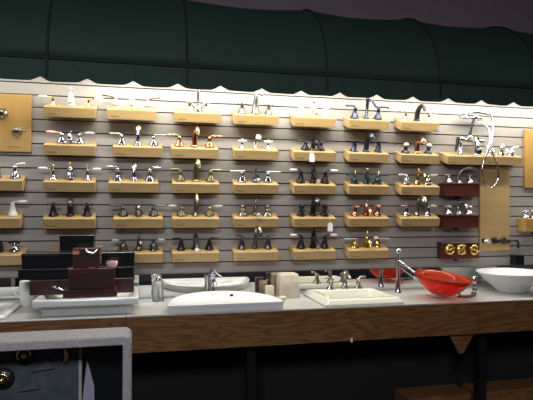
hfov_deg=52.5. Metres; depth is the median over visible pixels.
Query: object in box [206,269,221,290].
faucet
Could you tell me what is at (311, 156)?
price tag
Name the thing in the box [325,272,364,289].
sink faucet
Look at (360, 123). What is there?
block
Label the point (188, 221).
block
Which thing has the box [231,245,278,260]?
block
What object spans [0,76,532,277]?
panel
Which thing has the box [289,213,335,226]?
block
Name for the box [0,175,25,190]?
block
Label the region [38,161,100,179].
faucet
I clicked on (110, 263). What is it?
soap dish
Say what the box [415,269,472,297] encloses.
sink
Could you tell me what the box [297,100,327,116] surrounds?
faucet
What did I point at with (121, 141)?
faucet
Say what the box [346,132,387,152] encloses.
faucet
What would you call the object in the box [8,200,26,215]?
faucet
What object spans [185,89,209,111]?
faucet
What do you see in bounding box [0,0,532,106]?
awning
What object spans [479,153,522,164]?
block
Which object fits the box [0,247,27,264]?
block
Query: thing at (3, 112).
shower valve
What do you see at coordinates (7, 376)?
shower valve
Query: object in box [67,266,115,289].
box
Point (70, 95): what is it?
faucet
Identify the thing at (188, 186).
block
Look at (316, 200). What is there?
faucet
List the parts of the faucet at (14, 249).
spout, cross knob, handle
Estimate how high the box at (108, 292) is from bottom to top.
0.044 m
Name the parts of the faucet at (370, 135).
handle, spout, handle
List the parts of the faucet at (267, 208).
handle, spout, handle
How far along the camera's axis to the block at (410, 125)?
3.87 m
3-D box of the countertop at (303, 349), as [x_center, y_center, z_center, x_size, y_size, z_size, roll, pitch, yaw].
[0.306,1.071,3.473,8.560,0.860,0.579,0,-1,-13]
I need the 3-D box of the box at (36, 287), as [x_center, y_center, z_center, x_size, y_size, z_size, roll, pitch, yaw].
[-1.069,0.496,3.167,0.569,0.084,0.160,0,-1,-13]
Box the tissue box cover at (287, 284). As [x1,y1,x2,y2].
[276,272,299,298]
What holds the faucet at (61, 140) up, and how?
on the block at (49, 147)
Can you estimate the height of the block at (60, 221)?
0.097 m
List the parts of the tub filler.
lever, knob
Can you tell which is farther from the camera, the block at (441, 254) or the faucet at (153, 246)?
the block at (441, 254)
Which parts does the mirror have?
edge trim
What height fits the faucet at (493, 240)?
0.082 m
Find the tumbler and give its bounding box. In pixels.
[259,279,267,293]
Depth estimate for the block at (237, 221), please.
3.59 m
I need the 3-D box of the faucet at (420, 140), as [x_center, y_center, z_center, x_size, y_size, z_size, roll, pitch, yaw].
[1.098,-0.392,3.886,0.246,0.117,0.134,0,-1,-13]
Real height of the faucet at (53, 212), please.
0.116 m
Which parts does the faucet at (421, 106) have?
spout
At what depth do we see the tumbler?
3.60 m
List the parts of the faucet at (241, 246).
handle, spout, handle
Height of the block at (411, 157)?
0.097 m
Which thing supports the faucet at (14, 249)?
on the block at (6, 257)
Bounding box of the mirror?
[0,265,532,301]
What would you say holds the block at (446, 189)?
attached to the panel
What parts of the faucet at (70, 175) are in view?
handle, spout, handle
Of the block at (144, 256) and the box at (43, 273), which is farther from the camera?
the block at (144, 256)
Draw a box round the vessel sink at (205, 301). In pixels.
[167,291,284,313]
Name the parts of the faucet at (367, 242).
handle, spout, handle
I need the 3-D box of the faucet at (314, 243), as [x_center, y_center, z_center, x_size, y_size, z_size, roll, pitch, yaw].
[0.330,0.260,3.680,0.341,0.149,0.165,0,-1,-13]
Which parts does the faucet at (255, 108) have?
handle, spout, handle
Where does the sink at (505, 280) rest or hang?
in the countertop at (303, 349)
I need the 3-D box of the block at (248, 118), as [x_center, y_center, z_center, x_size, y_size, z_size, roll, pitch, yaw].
[-0.075,-0.550,3.642,0.305,0.097,0.115,0,-1,-13]
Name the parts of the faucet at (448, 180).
handle, spout, handle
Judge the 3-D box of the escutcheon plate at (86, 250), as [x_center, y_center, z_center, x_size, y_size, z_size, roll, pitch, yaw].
[-0.969,0.286,2.989,0.065,0.035,0.018,0,-1,-13]
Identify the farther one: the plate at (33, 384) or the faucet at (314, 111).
the faucet at (314, 111)
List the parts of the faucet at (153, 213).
handle, spout, handle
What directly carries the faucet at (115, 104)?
on the block at (125, 113)
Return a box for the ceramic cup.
[14,280,33,306]
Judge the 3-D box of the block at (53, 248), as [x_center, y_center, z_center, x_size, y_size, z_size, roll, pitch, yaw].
[-1.191,0.339,3.369,0.305,0.097,0.115,0,-1,-13]
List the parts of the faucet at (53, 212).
cross knob, handle, spout, handle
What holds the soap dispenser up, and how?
on the countertop at (303, 349)
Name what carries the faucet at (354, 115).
on the block at (360, 123)
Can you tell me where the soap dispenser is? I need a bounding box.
[151,274,163,301]
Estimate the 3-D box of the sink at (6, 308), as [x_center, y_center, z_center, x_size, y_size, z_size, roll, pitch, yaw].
[-1.679,0.617,2.970,0.540,0.022,0.460,0,-1,-13]
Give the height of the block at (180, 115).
0.097 m
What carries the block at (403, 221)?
attached to the panel
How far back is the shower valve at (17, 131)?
3.32 m
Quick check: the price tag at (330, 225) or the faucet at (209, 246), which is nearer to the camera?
the faucet at (209, 246)
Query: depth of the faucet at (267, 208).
3.61 m
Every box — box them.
[18,268,67,279]
[21,251,72,268]
[29,277,133,295]
[59,234,95,251]
[63,285,117,297]
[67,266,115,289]
[72,247,100,267]
[101,250,134,266]
[115,266,133,277]
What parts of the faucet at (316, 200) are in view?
handle, spout, handle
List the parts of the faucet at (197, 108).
spout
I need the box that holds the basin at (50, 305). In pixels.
[32,286,138,315]
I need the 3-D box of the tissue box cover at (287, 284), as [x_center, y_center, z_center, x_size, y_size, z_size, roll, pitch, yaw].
[0.140,0.564,3.579,0.136,0.157,0.136,0,-1,-13]
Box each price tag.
[309,153,314,161]
[328,223,332,230]
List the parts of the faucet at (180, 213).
handle, spout, handle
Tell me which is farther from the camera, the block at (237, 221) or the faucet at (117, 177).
the block at (237, 221)
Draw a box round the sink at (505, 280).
[475,268,532,293]
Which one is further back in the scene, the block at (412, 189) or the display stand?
the block at (412, 189)
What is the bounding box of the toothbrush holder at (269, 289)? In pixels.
[265,285,274,295]
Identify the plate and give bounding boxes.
[18,379,39,391]
[32,359,53,371]
[85,248,97,254]
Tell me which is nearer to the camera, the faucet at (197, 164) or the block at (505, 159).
the faucet at (197, 164)
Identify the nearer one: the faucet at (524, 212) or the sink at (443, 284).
the sink at (443, 284)
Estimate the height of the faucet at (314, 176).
0.140 m
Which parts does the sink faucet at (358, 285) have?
handle, spout, handle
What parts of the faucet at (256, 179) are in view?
lever, handle, spout, handle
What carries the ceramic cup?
on the countertop at (303, 349)
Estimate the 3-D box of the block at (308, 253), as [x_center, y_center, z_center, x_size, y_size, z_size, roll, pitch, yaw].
[0.319,0.358,3.724,0.305,0.097,0.115,0,-1,-13]
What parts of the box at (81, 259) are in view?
lid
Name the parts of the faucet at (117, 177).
handle, spout, handle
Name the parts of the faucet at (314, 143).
handle, spout, handle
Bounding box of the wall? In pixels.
[10,0,532,292]
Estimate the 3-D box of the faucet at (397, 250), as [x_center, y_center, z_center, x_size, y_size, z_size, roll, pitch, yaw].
[0.962,0.492,3.745,0.154,0.309,0.048,0,-1,39]
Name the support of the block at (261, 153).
attached to the panel
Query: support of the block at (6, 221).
attached to the panel
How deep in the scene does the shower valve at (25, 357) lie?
2.06 m
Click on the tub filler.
(476, 141)
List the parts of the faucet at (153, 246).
handle, spout, handle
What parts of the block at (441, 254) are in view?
wheel handle, wheel handle, wheel handle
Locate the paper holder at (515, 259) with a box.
[510,254,524,264]
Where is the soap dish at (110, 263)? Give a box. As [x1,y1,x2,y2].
[106,260,117,266]
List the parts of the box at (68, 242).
lid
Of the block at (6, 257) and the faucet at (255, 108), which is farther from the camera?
the faucet at (255, 108)
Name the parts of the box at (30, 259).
lid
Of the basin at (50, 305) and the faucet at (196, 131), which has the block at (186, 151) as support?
the faucet at (196, 131)
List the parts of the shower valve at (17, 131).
knob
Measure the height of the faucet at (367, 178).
0.125 m
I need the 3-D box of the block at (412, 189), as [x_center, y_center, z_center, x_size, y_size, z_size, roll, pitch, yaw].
[1.091,-0.084,3.911,0.305,0.097,0.115,0,-1,-13]
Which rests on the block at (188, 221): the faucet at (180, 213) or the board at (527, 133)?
the faucet at (180, 213)
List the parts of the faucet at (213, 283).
lift rod, spout, lever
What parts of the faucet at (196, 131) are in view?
handle, spout, handle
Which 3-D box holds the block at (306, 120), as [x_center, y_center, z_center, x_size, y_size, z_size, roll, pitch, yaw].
[0.322,-0.548,3.735,0.305,0.097,0.115,0,-1,-13]
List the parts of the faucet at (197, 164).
handle, spout, handle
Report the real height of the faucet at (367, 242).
0.122 m
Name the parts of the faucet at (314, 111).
spout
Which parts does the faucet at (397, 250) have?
spout, spout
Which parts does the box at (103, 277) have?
lid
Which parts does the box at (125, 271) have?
lid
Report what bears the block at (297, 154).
attached to the panel
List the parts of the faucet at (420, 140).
handle, spout, handle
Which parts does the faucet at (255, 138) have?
spout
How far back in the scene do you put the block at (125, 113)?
3.41 m
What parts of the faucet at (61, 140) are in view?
handle, spout, handle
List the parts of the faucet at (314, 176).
handle, spout, handle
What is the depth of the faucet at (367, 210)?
3.80 m
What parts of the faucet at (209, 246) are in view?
handle, spout, handle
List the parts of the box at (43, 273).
lid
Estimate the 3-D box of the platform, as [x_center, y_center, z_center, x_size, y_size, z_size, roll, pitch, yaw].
[1.966,1.400,3.829,2.200,0.222,0.200,0,-1,-13]
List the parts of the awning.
rail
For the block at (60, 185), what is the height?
0.097 m
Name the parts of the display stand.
slate panel, grab handle, panel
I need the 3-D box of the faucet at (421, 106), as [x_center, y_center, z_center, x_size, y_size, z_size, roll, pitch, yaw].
[1.098,-0.628,3.886,0.296,0.120,0.126,0,-1,-9]
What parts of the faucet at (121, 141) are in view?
handle, spout, handle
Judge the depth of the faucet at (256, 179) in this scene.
3.61 m
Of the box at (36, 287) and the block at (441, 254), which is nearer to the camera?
the box at (36, 287)
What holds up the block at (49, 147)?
attached to the panel
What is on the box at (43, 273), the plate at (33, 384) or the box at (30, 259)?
the box at (30, 259)
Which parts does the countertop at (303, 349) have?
leg, panel, leg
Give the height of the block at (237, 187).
0.097 m
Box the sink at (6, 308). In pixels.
[0,302,20,319]
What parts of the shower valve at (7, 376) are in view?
handle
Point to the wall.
(516, 15)
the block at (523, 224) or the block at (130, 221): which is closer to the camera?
the block at (130, 221)
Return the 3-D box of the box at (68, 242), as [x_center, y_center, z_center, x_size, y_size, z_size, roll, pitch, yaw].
[-1.113,0.254,3.189,0.192,0.099,0.142,0,-1,-13]
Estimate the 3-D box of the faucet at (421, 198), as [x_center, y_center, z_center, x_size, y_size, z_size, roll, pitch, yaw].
[1.099,0.042,3.872,0.292,0.150,0.146,0,-1,-13]
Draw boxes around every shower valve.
[0,108,7,118]
[0,368,14,389]
[11,126,26,136]
[13,350,37,364]
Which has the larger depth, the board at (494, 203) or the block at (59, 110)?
the board at (494, 203)
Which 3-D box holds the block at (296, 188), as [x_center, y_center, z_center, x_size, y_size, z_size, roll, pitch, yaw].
[0.321,-0.089,3.729,0.305,0.097,0.115,0,-1,-13]
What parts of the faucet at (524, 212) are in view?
handle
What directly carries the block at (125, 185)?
attached to the panel
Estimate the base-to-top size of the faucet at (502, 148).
0.092 m
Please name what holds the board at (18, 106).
attached to the panel
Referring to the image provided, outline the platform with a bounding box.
[395,378,532,399]
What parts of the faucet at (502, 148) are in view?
handle, spout, handle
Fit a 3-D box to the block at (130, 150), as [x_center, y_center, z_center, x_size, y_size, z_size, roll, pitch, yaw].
[-0.825,-0.322,3.462,0.305,0.097,0.115,0,-1,-13]
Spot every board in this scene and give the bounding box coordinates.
[0,93,31,152]
[479,166,509,250]
[523,129,532,187]
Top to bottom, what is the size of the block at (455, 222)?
0.116 m
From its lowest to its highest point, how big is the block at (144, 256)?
0.097 m
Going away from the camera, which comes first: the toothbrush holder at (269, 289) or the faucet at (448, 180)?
the toothbrush holder at (269, 289)
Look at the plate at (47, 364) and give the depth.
2.08 m
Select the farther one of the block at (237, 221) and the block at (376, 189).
the block at (376, 189)
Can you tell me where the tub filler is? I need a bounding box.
[454,110,499,188]
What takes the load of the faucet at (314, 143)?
on the block at (297, 154)
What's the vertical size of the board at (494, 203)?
0.640 m
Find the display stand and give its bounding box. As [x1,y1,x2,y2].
[0,327,131,399]
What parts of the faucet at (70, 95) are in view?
spout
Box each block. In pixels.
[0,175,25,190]
[0,212,23,227]
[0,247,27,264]
[42,212,95,228]
[43,104,96,117]
[43,141,96,155]
[43,177,96,191]
[50,246,101,261]
[107,106,155,120]
[108,177,157,192]
[113,143,161,156]
[113,213,162,227]
[114,246,162,262]
[170,144,218,158]
[171,178,219,192]
[171,213,219,227]
[171,246,218,261]
[174,109,221,122]
[231,179,278,193]
[231,213,278,226]
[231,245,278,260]
[232,112,278,124]
[232,146,278,159]
[289,180,336,193]
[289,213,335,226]
[289,244,335,259]
[290,114,336,127]
[290,148,336,160]
[343,117,389,129]
[343,149,389,162]
[343,181,389,194]
[343,213,389,226]
[343,243,389,258]
[394,119,439,131]
[394,151,439,163]
[394,182,439,194]
[394,213,439,226]
[436,242,479,260]
[437,215,479,229]
[438,183,480,198]
[440,152,483,164]
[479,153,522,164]
[517,218,532,233]
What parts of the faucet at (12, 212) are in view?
handle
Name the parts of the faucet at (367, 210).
handle, spout, handle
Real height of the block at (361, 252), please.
0.097 m
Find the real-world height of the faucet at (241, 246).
0.165 m
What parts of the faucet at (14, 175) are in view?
handle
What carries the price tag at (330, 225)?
hanging from the block at (296, 221)
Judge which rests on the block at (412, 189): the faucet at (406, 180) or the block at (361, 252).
the faucet at (406, 180)
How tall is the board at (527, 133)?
0.452 m
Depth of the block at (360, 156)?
3.78 m
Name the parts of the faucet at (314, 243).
handle, spout, handle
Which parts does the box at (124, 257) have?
lid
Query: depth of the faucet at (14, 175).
3.28 m
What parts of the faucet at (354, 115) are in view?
handle, spout, handle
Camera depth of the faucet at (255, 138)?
3.62 m
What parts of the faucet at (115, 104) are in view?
handle, spout, handle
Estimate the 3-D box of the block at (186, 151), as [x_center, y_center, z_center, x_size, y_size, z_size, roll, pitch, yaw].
[-0.473,-0.320,3.545,0.305,0.097,0.115,0,-1,-13]
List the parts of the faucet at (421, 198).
handle, spout, handle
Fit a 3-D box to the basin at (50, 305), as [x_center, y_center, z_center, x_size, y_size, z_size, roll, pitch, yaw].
[-1.023,0.586,3.130,0.550,0.094,0.428,0,-1,-13]
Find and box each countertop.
[0,286,532,399]
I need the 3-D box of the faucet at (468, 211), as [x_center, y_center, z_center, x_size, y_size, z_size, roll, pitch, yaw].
[1.428,0.056,3.970,0.236,0.104,0.126,0,-1,-13]
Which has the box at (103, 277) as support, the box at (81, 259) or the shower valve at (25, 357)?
the box at (81, 259)
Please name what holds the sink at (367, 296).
in the countertop at (303, 349)
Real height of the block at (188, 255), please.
0.097 m
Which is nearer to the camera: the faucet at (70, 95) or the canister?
the faucet at (70, 95)
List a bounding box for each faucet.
[0,162,24,178]
[0,240,20,252]
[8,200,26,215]
[38,87,102,106]
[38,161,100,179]
[46,130,93,143]
[46,198,92,216]
[102,91,160,109]
[106,162,160,180]
[109,124,165,145]
[111,204,165,216]
[112,234,164,250]
[167,126,221,147]
[168,193,222,216]
[170,159,221,181]
[172,233,218,250]
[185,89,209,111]
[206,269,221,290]
[230,168,280,182]
[235,225,275,249]
[237,89,273,114]
[238,136,272,148]
[238,199,271,217]
[290,163,337,183]
[290,227,336,248]
[296,139,330,150]
[296,197,328,216]
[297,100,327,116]
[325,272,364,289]
[344,231,389,247]
[346,98,388,119]
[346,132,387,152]
[346,168,387,184]
[350,199,381,215]
[395,248,414,292]
[398,169,437,184]
[399,104,436,121]
[399,195,436,215]
[401,137,431,153]
[444,166,478,182]
[444,201,472,214]
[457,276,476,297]
[482,237,522,247]
[486,144,518,155]
[521,208,532,217]
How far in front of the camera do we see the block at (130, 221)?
3.42 m
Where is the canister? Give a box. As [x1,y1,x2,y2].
[269,272,276,295]
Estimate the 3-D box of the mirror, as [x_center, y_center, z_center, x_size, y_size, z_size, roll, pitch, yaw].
[0.242,0.567,3.759,8.560,0.153,0.006,0,-1,-13]
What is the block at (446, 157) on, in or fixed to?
attached to the panel
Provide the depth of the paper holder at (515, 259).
4.09 m
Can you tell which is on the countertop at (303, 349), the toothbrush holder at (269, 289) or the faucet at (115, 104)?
the toothbrush holder at (269, 289)
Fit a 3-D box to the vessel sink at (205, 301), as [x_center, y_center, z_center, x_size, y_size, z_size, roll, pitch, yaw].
[-0.275,0.614,3.301,0.676,0.047,0.480,0,-1,-13]
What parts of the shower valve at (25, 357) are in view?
handle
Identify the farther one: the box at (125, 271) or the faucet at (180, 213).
the faucet at (180, 213)
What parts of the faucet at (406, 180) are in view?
handle, spout, handle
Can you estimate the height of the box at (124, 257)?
0.084 m
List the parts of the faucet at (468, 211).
handle, spout, handle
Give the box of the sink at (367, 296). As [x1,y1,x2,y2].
[303,287,403,306]
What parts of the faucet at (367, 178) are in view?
handle, spout, handle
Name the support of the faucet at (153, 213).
on the block at (130, 221)

